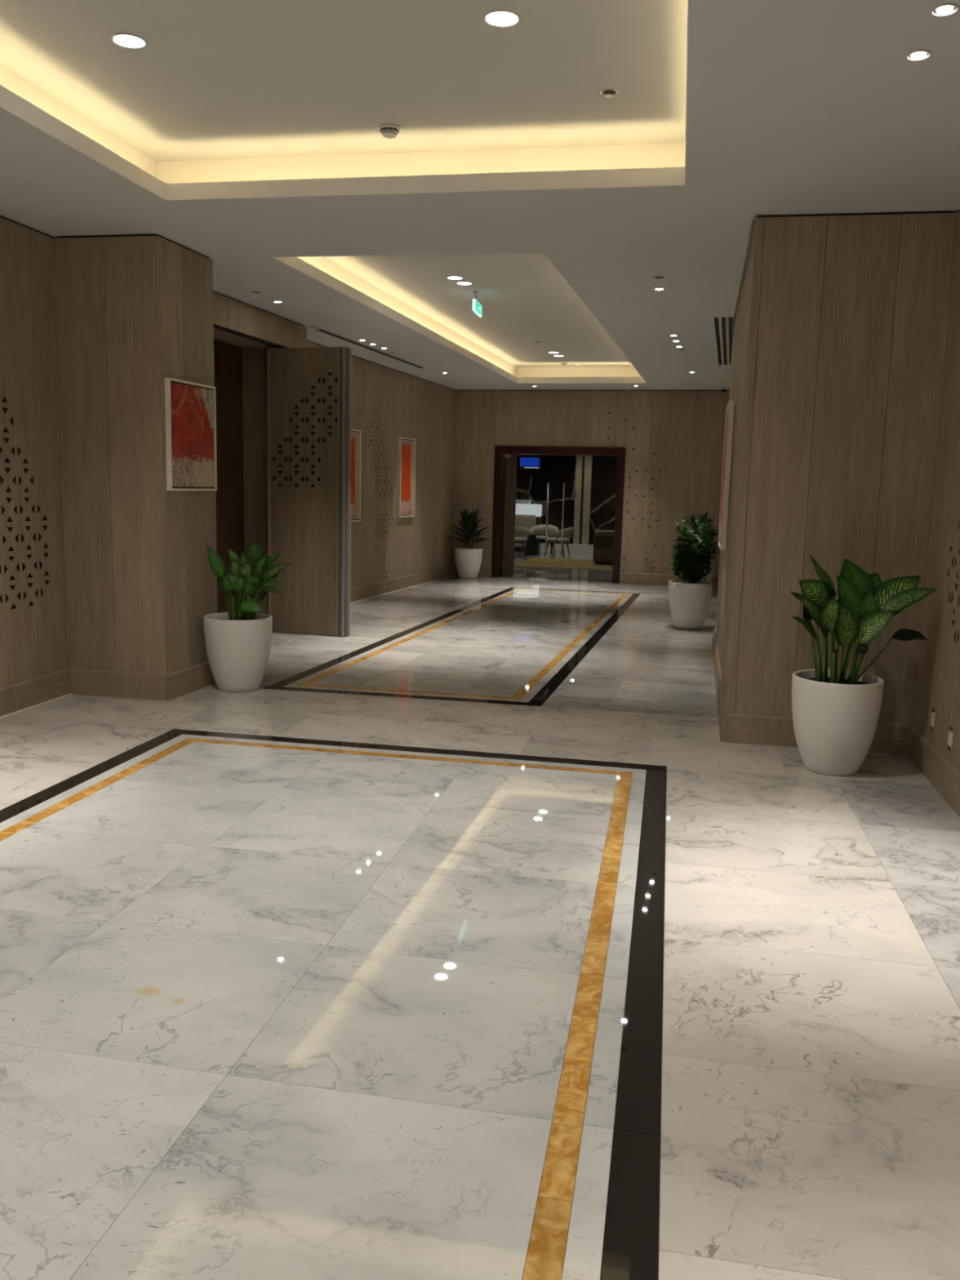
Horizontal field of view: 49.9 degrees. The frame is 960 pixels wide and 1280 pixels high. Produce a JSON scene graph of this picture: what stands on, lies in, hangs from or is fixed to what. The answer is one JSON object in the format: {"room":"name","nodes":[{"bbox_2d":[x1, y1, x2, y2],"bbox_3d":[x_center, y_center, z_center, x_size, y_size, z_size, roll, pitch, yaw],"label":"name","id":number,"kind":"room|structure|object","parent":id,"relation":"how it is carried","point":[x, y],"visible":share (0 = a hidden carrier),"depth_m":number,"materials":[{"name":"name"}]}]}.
{"room":"lobby","nodes":[
{"label":"lobby","id":0,"kind":"room"},
{"bbox_2d":[0,215,67,687],"bbox_3d":[-3.732,-0.514,2.660,0.122,3.050,8.900,3,9,11],"label":"wall","id":1,"kind":"structure","parent":0,"point":[33,629],"depth_m":6.62,"materials":[{"name":"brown wood"}]},
{"bbox_2d":[0,667,72,718],"bbox_3d":[-3.697,0.909,2.859,0.024,0.180,8.900,3,9,11],"label":"baseboard","id":2,"kind":"structure","parent":1,"relation":"attached to","point":[24,694],"depth_m":6.77,"materials":[{"name":"brown wood"}]},
{"bbox_2d":[53,234,166,674],"bbox_3d":[-2.399,-1.167,7.255,0.740,3.050,0.720,3,9,11],"label":"wall","id":3,"kind":"structure","parent":0,"point":[106,286],"depth_m":6.88,"materials":[{"name":"brown wood"}]},
{"bbox_2d":[67,667,167,700],"bbox_3d":[-2.505,0.304,7.106,0.740,0.180,0.024,3,9,11],"label":"baseboard","id":4,"kind":"structure","parent":3,"relation":"attached to","point":[122,684],"depth_m":7.09,"materials":[{"name":"brown wood"}]},
{"bbox_2d":[54,300,276,348],"bbox_3d":[-2.851,-2.729,9.001,1.210,0.038,2.920,3,9,11],"label":"ceiling","id":5,"kind":"structure","parent":0,"point":[237,340],"depth_m":9.62,"materials":[{"name":"brown wood"}]},
{"bbox_2d":[155,234,216,674],"bbox_3d":[-2.076,-1.151,7.203,0.120,3.050,0.731,3,9,13],"label":"wall","id":6,"kind":"structure","parent":0,"point":[184,275],"depth_m":7.12,"materials":[{"name":"brown wood"}]},
{"bbox_2d":[164,377,217,490],"bbox_3d":[-1.994,-1.406,7.146,0.034,0.735,0.635,3,9,13],"label":"framed painting","id":7,"kind":"object","parent":6,"relation":"attached to","point":[190,407],"visible":1,"depth_m":7.10},
{"bbox_2d":[166,661,216,700],"bbox_3d":[-2.041,0.272,7.398,0.024,0.180,0.731,3,9,13],"label":"baseboard","id":8,"kind":"structure","parent":6,"relation":"attached to","point":[180,682],"depth_m":7.29,"materials":[{"name":"brown wood"}]},
{"bbox_2d":[202,254,217,613],"bbox_3d":[-2.250,-1.206,7.540,0.625,3.050,0.120,3,9,11],"label":"wall","id":9,"kind":"structure","parent":0,"point":[202,255],"depth_m":7.41,"materials":[{"name":"brown wood"}]},
{"bbox_2d":[213,338,244,613],"bbox_3d":[-2.662,-1.317,9.127,0.120,2.780,2.500,3,9,11],"label":"wall","id":10,"kind":"structure","parent":0,"point":[228,358],"depth_m":9.96,"materials":[{"name":"brown wood"}]},
{"bbox_2d":[242,348,268,614],"bbox_3d":[-2.215,-1.492,10.373,0.291,2.780,0.120,2,9,7],"label":"wall","id":11,"kind":"structure","parent":0,"point":[255,407],"depth_m":10.26,"materials":[{"name":"brown wood"}]},
{"bbox_2d":[266,346,351,636],"bbox_3d":[-1.673,-1.430,10.079,0.835,2.759,0.118,4,9,16],"label":"door","id":12,"kind":"structure","parent":11,"relation":"in","point":[308,389],"depth_m":10.02,"materials":[{"name":"brown wood"}]},
{"bbox_2d":[213,290,306,347],"bbox_3d":[-2.180,-2.819,8.933,0.120,0.268,3.065,4,9,14],"label":"wall","id":13,"kind":"structure","parent":0,"point":[231,315],"depth_m":9.32,"materials":[{"name":"brown wood"}]},
{"bbox_2d":[306,340,457,588],"bbox_3d":[-1.360,-2.142,13.950,0.122,3.050,6.830,4,9,15],"label":"wall","id":14,"kind":"structure","parent":0,"point":[388,404],"depth_m":14.45,"materials":[{"name":"brown wood"}]},
{"bbox_2d":[350,429,360,521],"bbox_3d":[-1.605,-2.030,12.758,0.034,1.130,0.620,4,9,15],"label":"framed painting","id":15,"kind":"object","parent":14,"relation":"attached to","point":[355,496],"visible":0.46,"depth_m":12.90},
{"bbox_2d":[350,564,453,603],"bbox_3d":[-1.326,-0.718,14.144,0.024,0.180,6.830,4,9,15],"label":"baseboard","id":16,"kind":"structure","parent":14,"relation":"attached to","point":[357,593],"depth_m":14.71,"materials":[{"name":"brown wood"}]},
{"bbox_2d":[397,437,415,517],"bbox_3d":[-1.048,-2.323,14.778,0.035,1.110,0.640,4,9,15],"label":"framed painting","id":17,"kind":"object","parent":14,"relation":"attached to","point":[406,446],"visible":1,"depth_m":14.73},
{"bbox_2d":[0,551,959,1279],"bbox_3d":[0.333,-0.193,12.050,10.200,0.160,28.800,3,9,11],"label":"floor","id":18,"kind":"structure","parent":0,"point":[465,939],"depth_m":3.22,"materials":[{"name":"stone"}]},
{"bbox_2d":[203,542,290,692],"bbox_3d":[-1.677,-0.169,7.413,0.612,1.064,0.482,3,9,11],"label":"potted plant","id":19,"kind":"object","parent":18,"relation":"on","point":[238,644],"visible":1,"depth_m":7.33,"materials":[{"name":"green plant"}]},
{"bbox_2d":[446,508,490,578],"bbox_3d":[-0.195,-1.568,16.789,0.736,1.134,0.739,3,9,11],"label":"potted plant","id":20,"kind":"object","parent":18,"relation":"on","point":[468,559],"visible":1,"depth_m":16.67,"materials":[{"name":"green plant"}]},
{"bbox_2d":[502,514,536,551],"bbox_3d":[0.889,-2.495,24.101,0.780,0.860,0.380,3,9,11],"label":"sofa","id":21,"kind":"object","parent":18,"relation":"on","point":[526,521],"visible":0.15,"depth_m":24.08,"materials":[{"name":"beige fabric"}]},
{"bbox_2d":[514,526,529,557],"bbox_3d":[0.761,-2.151,22.463,0.644,0.663,0.600,2,8,2],"label":"lounge chair","id":22,"kind":"object","parent":18,"relation":"on","point":[521,532],"visible":0.49,"depth_m":22.23,"materials":[{"name":"beige fabric"}]},
{"bbox_2d":[514,499,542,551],"bbox_3d":[1.061,-2.733,24.573,0.760,1.200,0.470,3,9,11],"label":"countertop","id":23,"kind":"structure","parent":18,"relation":"on","point":[522,506],"depth_m":24.29,"materials":[{"name":"white stone"}]},
{"bbox_2d":[515,487,518,499],"bbox_3d":[0.873,-3.460,24.397,0.064,0.280,0.064,3,9,11],"label":"bottle","id":24,"kind":"object","parent":23,"relation":"on","point":[517,492],"visible":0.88,"depth_m":24.38,"materials":[{"name":"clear glass"}]},
{"bbox_2d":[515,499,530,504],"bbox_3d":[0.968,-3.276,24.467,0.440,0.100,0.340,3,9,11],"label":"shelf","id":25,"kind":"object","parent":23,"relation":"attached to","point":[517,501],"depth_m":24.29,"materials":[{"name":"white"}]},
{"bbox_2d":[524,533,540,555],"bbox_3d":[1.148,-2.134,23.033,0.400,0.475,0.400,3,9,11],"label":"pedestal table","id":26,"kind":"object","parent":18,"relation":"on","point":[531,548],"visible":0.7,"depth_m":22.93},
{"bbox_2d":[529,524,558,555],"bbox_3d":[1.462,-2.299,23.570,0.644,0.663,0.600,3,9,11],"label":"lounge chair","id":27,"kind":"object","parent":18,"relation":"on","point":[538,529],"visible":0.47,"depth_m":23.72,"materials":[{"name":"beige fabric"}]},
{"bbox_2d":[543,527,573,558],"bbox_3d":[1.726,-2.148,22.605,0.600,0.663,0.644,4,9,19],"label":"lounge chair","id":28,"kind":"object","parent":18,"relation":"on","point":[555,537],"visible":0.79,"depth_m":22.37,"materials":[{"name":"beige fabric"}]},
{"bbox_2d":[514,557,613,569],"bbox_3d":[1.899,-1.536,20.709,2.050,0.014,2.500,3,9,11],"label":"runner rug","id":29,"kind":"object","parent":18,"relation":"on","point":[533,562],"visible":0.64,"depth_m":20.44,"materials":[{"name":"fabric"}]},
{"bbox_2d":[592,529,613,563],"bbox_3d":[2.717,-1.883,20.684,0.830,0.648,0.760,3,9,11],"label":"armchair","id":30,"kind":"object","parent":29,"relation":"on","point":[603,540],"visible":0.49,"depth_m":20.36,"materials":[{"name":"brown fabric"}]},
{"bbox_2d":[667,514,719,630],"bbox_3d":[2.338,-0.745,11.283,0.558,1.254,0.611,3,9,11],"label":"potted plant","id":31,"kind":"object","parent":18,"relation":"on","point":[689,597],"visible":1,"depth_m":11.18,"materials":[{"name":"green plant"}]},
{"bbox_2d":[685,511,719,582],"bbox_3d":[3.292,-1.328,15.477,0.774,1.216,0.716,3,9,11],"label":"potted plant","id":32,"kind":"object","parent":18,"relation":"on","point":[709,578],"visible":0.16,"depth_m":15.36,"materials":[{"name":"green plant"}]},
{"bbox_2d":[790,555,937,775],"bbox_3d":[2.049,0.141,5.589,0.788,1.170,0.472,3,9,11],"label":"potted plant","id":33,"kind":"object","parent":18,"relation":"on","point":[836,713],"visible":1,"depth_m":5.53,"materials":[{"name":"green plant"}]},
{"bbox_2d":[0,0,959,391],"bbox_3d":[0.135,-2.777,7.007,8.600,0.330,19.650,3,9,11],"label":"ceiling","id":34,"kind":"structure","parent":0,"point":[244,135],"depth_m":5.34,"materials":[{"name":"paint"}]},
{"bbox_2d":[110,33,147,48],"bbox_3d":[-1.503,-2.564,4.419,0.152,0.007,0.152,3,9,11],"label":"recessed light","id":35,"kind":"object","parent":34,"relation":"in","point":[129,41],"visible":1,"depth_m":4.42,"materials":[{"name":"white plastic"}]},
{"bbox_2d":[249,291,262,293],"bbox_3d":[-1.864,-2.892,8.586,0.097,0.007,0.097,3,9,11],"label":"recessed light","id":36,"kind":"object","parent":34,"relation":"in","point":[253,292],"visible":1,"depth_m":8.59,"materials":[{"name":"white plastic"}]},
{"bbox_2d":[306,325,425,368],"bbox_3d":[-1.237,-3.404,12.117,0.100,0.006,3.670,4,9,15],"label":"ceiling vent","id":37,"kind":"object","parent":34,"relation":"in","point":[314,327],"visible":1,"depth_m":11.73,"materials":[{"name":"grey plastic"}]},
{"bbox_2d":[378,123,399,138],"bbox_3d":[-0.475,-2.663,5.419,0.112,0.056,0.112,3,9,11],"label":"smoke detector","id":38,"kind":"object","parent":34,"relation":"attached to","point":[388,131],"visible":1,"depth_m":5.39,"materials":[{"name":"white plastic"}]},
{"bbox_2d":[446,275,462,279],"bbox_3d":[-0.226,-3.261,9.297,0.152,0.007,0.152,3,9,11],"label":"recessed light","id":39,"kind":"object","parent":34,"relation":"in","point":[451,277],"visible":1,"depth_m":9.30,"materials":[{"name":"white plastic"}]},
{"bbox_2d":[456,281,472,284],"bbox_3d":[-0.144,-3.295,9.534,0.152,0.007,0.152,3,9,11],"label":"recessed light","id":40,"kind":"object","parent":34,"relation":"in","point":[458,282],"visible":1,"depth_m":9.54,"materials":[{"name":"white plastic"}]},
{"bbox_2d":[471,291,482,317],"bbox_3d":[-0.026,-3.278,10.063,0.056,0.190,0.410,3,9,9],"label":"exit sign","id":41,"kind":"object","parent":34,"relation":"hanging from","point":[477,308],"visible":1,"depth_m":9.96,"materials":[{"name":"green plastic"}]},
{"bbox_2d":[483,9,520,27],"bbox_3d":[0.087,-2.481,4.121,0.152,0.007,0.152,3,9,11],"label":"recessed light","id":42,"kind":"object","parent":34,"relation":"in","point":[497,18],"visible":1,"depth_m":4.12,"materials":[{"name":"white plastic"}]},
{"bbox_2d":[533,339,542,343],"bbox_3d":[0.738,-3.786,13.098,0.100,0.045,0.099,3,9,11],"label":"smoke detector","id":43,"kind":"object","parent":34,"relation":"attached to","point":[537,341],"visible":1,"depth_m":13.07,"materials":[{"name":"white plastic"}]},
{"bbox_2d":[560,362,568,366],"bbox_3d":[1.261,-4.127,15.468,0.120,0.045,0.119,3,9,11],"label":"smoke detector","id":44,"kind":"object","parent":34,"relation":"attached to","point":[563,364],"visible":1,"depth_m":15.43,"materials":[{"name":"white plastic"}]},
{"bbox_2d":[571,364,579,367],"bbox_3d":[1.443,-4.137,15.565,0.120,0.045,0.119,3,9,11],"label":"smoke detector","id":45,"kind":"object","parent":34,"relation":"attached to","point":[573,365],"visible":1,"depth_m":15.53,"materials":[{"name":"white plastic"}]},
{"bbox_2d":[599,88,618,97],"bbox_3d":[0.608,-2.572,4.861,0.092,0.020,0.092,3,9,11],"label":"sprinkler","id":46,"kind":"object","parent":34,"relation":"attached to","point":[607,92],"visible":1,"depth_m":4.85,"materials":[{"name":"silver metal"}]},
{"bbox_2d":[652,275,666,279],"bbox_3d":[1.315,-2.663,7.578,0.097,0.007,0.097,3,9,11],"label":"recessed light","id":47,"kind":"object","parent":34,"relation":"in","point":[654,277],"visible":1,"depth_m":7.58,"materials":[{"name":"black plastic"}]},
{"bbox_2d":[653,288,664,290],"bbox_3d":[1.394,-2.729,8.030,0.083,0.007,0.083,3,9,11],"label":"recessed light","id":48,"kind":"object","parent":34,"relation":"in","point":[655,289],"visible":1,"depth_m":8.03,"materials":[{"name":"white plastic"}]},
{"bbox_2d":[712,316,733,364],"bbox_3d":[2.595,-3.136,10.947,0.190,0.006,3.564,3,9,13],"label":"ceiling vent","id":49,"kind":"object","parent":34,"relation":"in","point":[723,332],"visible":0.84,"depth_m":10.49,"materials":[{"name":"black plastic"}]},
{"bbox_2d":[720,387,728,391],"bbox_3d":[3.685,-3.770,15.561,0.100,0.061,0.100,3,9,11],"label":"dome camera","id":50,"kind":"object","parent":34,"relation":"attached to","point":[723,389],"visible":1,"depth_m":15.53,"materials":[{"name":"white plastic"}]},
{"bbox_2d":[906,49,931,61],"bbox_3d":[1.554,-2.072,3.659,0.083,0.007,0.083,3,9,11],"label":"recessed light","id":51,"kind":"object","parent":34,"relation":"in","point":[921,55],"visible":1,"depth_m":3.66,"materials":[{"name":"white plastic"}]},
{"bbox_2d":[930,3,959,16],"bbox_3d":[1.492,-2.022,3.313,0.083,0.007,0.083,3,9,11],"label":"recessed light","id":52,"kind":"object","parent":34,"relation":"in","point":[944,10],"visible":1,"depth_m":3.31,"materials":[{"name":"white plastic"}]},
{"bbox_2d":[504,454,617,552],"bbox_3d":[2.751,-3.597,24.541,10.000,3.000,0.550,3,9,11],"label":"wall","id":53,"kind":"structure","parent":0,"point":[590,482],"depth_m":24.75,"materials":[{"name":"stone"}]},
{"bbox_2d":[453,390,729,576],"bbox_3d":[2.163,-2.443,16.544,5.313,3.050,0.123,4,9,15],"label":"wall","id":54,"kind":"structure","parent":0,"point":[674,445],"depth_m":16.41,"materials":[{"name":"brown wood"}]},
{"bbox_2d":[453,564,491,577],"bbox_3d":[-0.130,-1.156,17.269,0.675,0.180,0.024,4,9,15],"label":"baseboard","id":55,"kind":"structure","parent":54,"relation":"attached to","point":[484,571],"depth_m":17.21,"materials":[{"name":"brown wood"}]},
{"bbox_2d":[491,445,625,583],"bbox_3d":[1.289,-2.068,16.922,2.130,2.155,0.350,4,9,15],"label":"door","id":56,"kind":"structure","parent":54,"relation":"in","point":[503,534],"depth_m":16.94,"materials":[{"name":"brown wood"}]},
{"bbox_2d":[619,572,718,587],"bbox_3d":[3.465,-0.928,16.335,2.508,0.180,0.024,4,9,15],"label":"baseboard","id":57,"kind":"structure","parent":54,"relation":"attached to","point":[624,577],"depth_m":16.52,"materials":[{"name":"brown wood"}]},
{"bbox_2d":[715,216,759,712],"bbox_3d":[1.984,-1.167,7.969,0.137,3.050,4.031,3,9,12],"label":"wall","id":58,"kind":"structure","parent":0,"point":[741,339],"depth_m":6.79,"materials":[{"name":"brown wood"}]},
{"bbox_2d":[715,621,717,635],"bbox_3d":[2.098,-0.101,9.146,0.012,0.120,0.075,3,9,11],"label":"wall socket","id":59,"kind":"object","parent":58,"relation":"attached to","point":[717,621],"visible":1,"depth_m":9.12,"materials":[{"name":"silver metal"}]},
{"bbox_2d":[711,627,725,741],"bbox_3d":[1.887,0.247,8.204,0.024,0.180,4.011,3,9,12],"label":"baseboard","id":60,"kind":"structure","parent":58,"relation":"attached to","point":[718,682],"depth_m":7.26,"materials":[{"name":"brown wood"}]},
{"bbox_2d":[718,400,734,550],"bbox_3d":[1.971,-1.309,8.276,0.042,1.120,1.000,3,9,11],"label":"framed painting","id":61,"kind":"object","parent":58,"relation":"attached to","point":[729,420],"visible":1,"depth_m":7.83},
{"bbox_2d":[725,210,957,724],"bbox_3d":[2.414,-1.138,7.849,1.065,3.050,3.910,3,9,11],"label":"wall","id":62,"kind":"structure","parent":0,"point":[851,313],"depth_m":5.90,"materials":[{"name":"brown wood"}]},
{"bbox_2d":[724,712,911,755],"bbox_3d":[2.007,0.557,6.149,1.065,0.180,0.024,3,9,11],"label":"baseboard","id":63,"kind":"structure","parent":62,"relation":"attached to","point":[740,728],"depth_m":6.18,"materials":[{"name":"brown wood"}]},
{"bbox_2d":[912,210,959,772],"bbox_3d":[1.792,-0.216,1.569,0.122,3.050,8.790,3,9,11],"label":"wall","id":64,"kind":"structure","parent":0,"point":[938,672],"depth_m":5.53,"materials":[{"name":"brown wood"}]},
{"bbox_2d":[906,724,959,817],"bbox_3d":[1.688,1.199,1.794,0.024,0.180,8.790,3,9,11],"label":"baseboard","id":65,"kind":"structure","parent":64,"relation":"attached to","point":[933,765],"depth_m":5.40,"materials":[{"name":"brown wood"}]},
{"bbox_2d":[929,707,937,732],"bbox_3d":[2.438,0.429,5.555,0.012,0.120,0.075,3,9,11],"label":"wall socket","id":66,"kind":"object","parent":64,"relation":"attached to","point":[933,717],"visible":1,"depth_m":5.53,"materials":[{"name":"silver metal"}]},
{"bbox_2d":[946,725,955,751],"bbox_3d":[2.366,0.497,5.188,0.012,0.120,0.075,3,9,11],"label":"wall socket","id":67,"kind":"object","parent":64,"relation":"attached to","point":[951,732],"visible":1,"depth_m":5.17,"materials":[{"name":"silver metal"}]},
{"bbox_3d":[2.153,-4.659,21.057,10.000,0.100,8.950,3,9,11],"label":"ceiling","id":68,"kind":"structure","parent":0,"visible":0},
{"bbox_2d":[519,454,540,468],"bbox_3d":[1.169,-4.522,23.942,0.480,1.070,0.054,3,9,11],"label":"wall screen","id":69,"kind":"object","parent":68,"relation":"hanging from","point":[529,462],"visible":0.75,"depth_m":23.97,"materials":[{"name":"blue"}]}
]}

